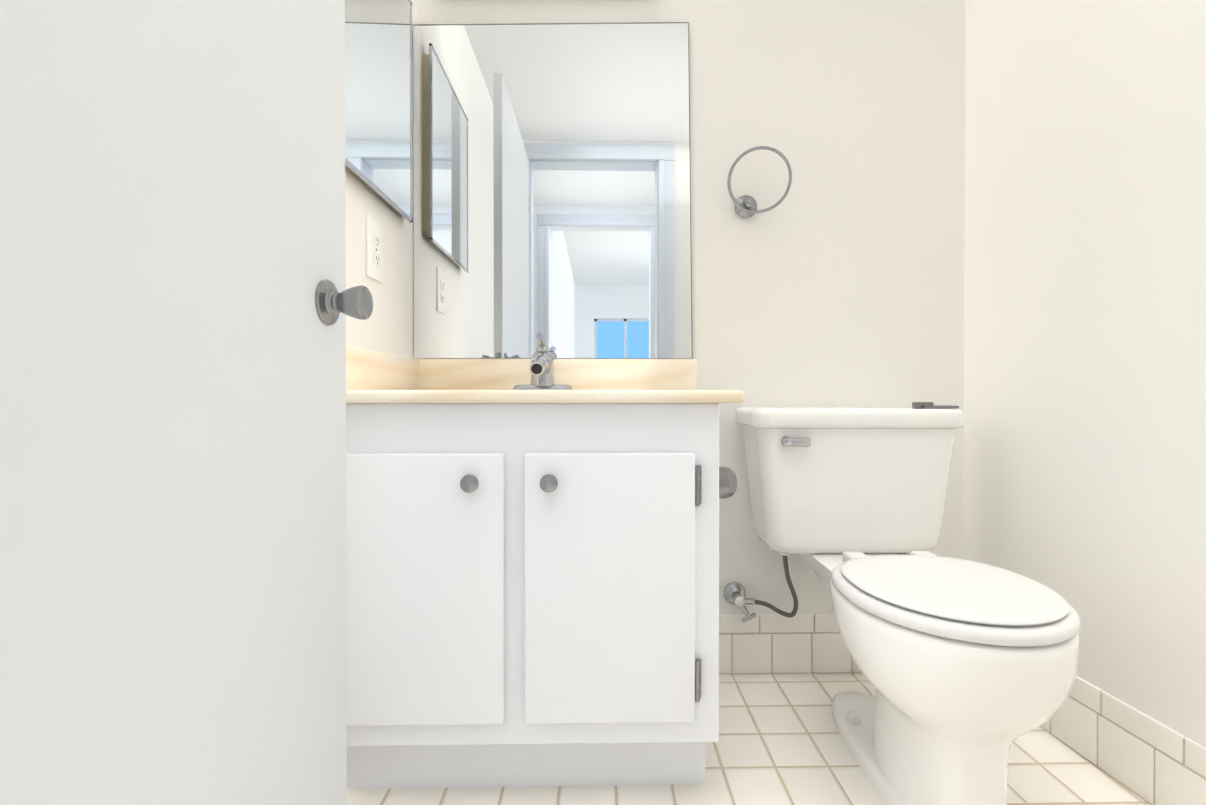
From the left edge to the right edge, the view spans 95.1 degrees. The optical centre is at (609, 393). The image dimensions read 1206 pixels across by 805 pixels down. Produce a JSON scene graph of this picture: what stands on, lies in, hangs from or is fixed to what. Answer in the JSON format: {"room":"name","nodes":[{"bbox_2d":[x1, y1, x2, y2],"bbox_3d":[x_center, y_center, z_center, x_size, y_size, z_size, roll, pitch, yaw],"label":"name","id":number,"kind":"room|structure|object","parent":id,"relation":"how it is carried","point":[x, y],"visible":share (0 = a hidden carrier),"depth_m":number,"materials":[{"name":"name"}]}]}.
{"room":"bathroom","nodes":[
{"label":"bathroom","id":0,"kind":"room"},
{"bbox_2d":[345,0,413,357],"bbox_3d":[-0.581,-0.348,0.739,0.120,2.250,1.528,0,0,-1],"label":"wall","id":1,"kind":"structure","parent":0,"point":[387,326],"depth_m":1.29,"materials":[{"name":"white paint"}]},
{"bbox_2d":[0,0,372,804],"bbox_3d":[-0.406,-0.243,0.412,0.152,2.018,0.834,0,0,-1],"label":"bathroom door","id":2,"kind":"structure","parent":1,"relation":"in","point":[178,302],"depth_m":0.49,"materials":[{"name":"grey paint"}]},
{"bbox_2d":[366,213,383,283],"bbox_3d":[-0.525,-0.324,1.238,0.007,0.136,0.088,0,0,-1],"label":"electrical outlet","id":3,"kind":"object","parent":1,"relation":"attached to","point":[374,251],"visible":1,"depth_m":1.23,"materials":[{"name":"white plastic"}]},
{"bbox_2d":[345,0,412,222],"bbox_3d":[-0.514,-0.720,1.194,0.027,0.562,0.440,0,0,-1],"label":"mirror","id":4,"kind":"object","parent":1,"relation":"attached to","point":[378,105],"visible":0.79,"depth_m":1.22,"materials":[{"name":"silver"}]},
{"bbox_2d":[413,0,964,614],"bbox_3d":[0.300,-0.353,1.579,1.972,2.250,0.120,0,0,-1],"label":"wall","id":5,"kind":"structure","parent":0,"point":[835,278],"depth_m":1.52,"materials":[{"name":"white paint"}]},
{"bbox_2d":[413,22,692,357],"bbox_3d":[-0.152,-0.557,1.505,0.760,0.919,0.007,0,0,-1],"label":"mirror","id":6,"kind":"object","parent":5,"relation":"attached to","point":[552,183],"visible":0.92,"depth_m":1.50,"materials":[{"name":"silver metal"}]},
{"bbox_2d":[727,146,791,217],"bbox_3d":[0.397,-0.564,1.471,0.164,0.158,0.096,0,0,-1],"label":"towel ring","id":7,"kind":"object","parent":5,"relation":"attached to","point":[745,206],"visible":1,"depth_m":1.48,"materials":[{"name":"silver metal"}]},
{"bbox_2d":[719,614,861,673],"bbox_3d":[0.592,0.691,1.527,0.789,0.164,0.006,0,0,-1],"label":"baseboard","id":8,"kind":"structure","parent":5,"relation":"attached to","point":[779,643],"depth_m":1.52,"materials":[{"name":"white tile"}]},
{"bbox_2d":[347,673,1149,804],"bbox_3d":[1.823,0.831,-2.036,4.880,0.080,7.478,0,0,-1],"label":"floor","id":9,"kind":"structure","parent":0,"point":[780,742],"depth_m":1.13,"materials":[{"name":"tile"}]},
{"bbox_2d":[346,333,744,788],"bbox_3d":[-0.142,0.314,1.241,0.774,0.919,0.544,0,0,-1],"label":"bathroom vanity","id":10,"kind":"object","parent":9,"relation":"on","point":[532,571],"visible":0.79,"depth_m":1.00,"materials":[{"name":"white paint"}]},
{"bbox_2d":[723,402,1080,804],"bbox_3d":[0.586,0.397,1.168,0.531,0.754,0.718,0,0,-1],"label":"toilet","id":11,"kind":"object","parent":9,"relation":"on","point":[968,668],"visible":1,"depth_m":1.02,"materials":[{"name":"white ceramic"}]},
{"bbox_2d":[964,0,1205,747],"bbox_3d":[1.110,-0.348,0.735,0.120,2.250,1.709,0,0,-5],"label":"wall","id":12,"kind":"structure","parent":0,"point":[1085,337],"depth_m":1.15,"materials":[{"name":"white paint"}]},
{"bbox_2d":[1040,675,1205,804],"bbox_3d":[1.044,0.695,0.774,0.006,0.163,1.531,0,0,-5],"label":"baseboard","id":13,"kind":"structure","parent":12,"relation":"attached to","point":[1148,759],"depth_m":1.07,"materials":[{"name":"white tile"}]}
]}

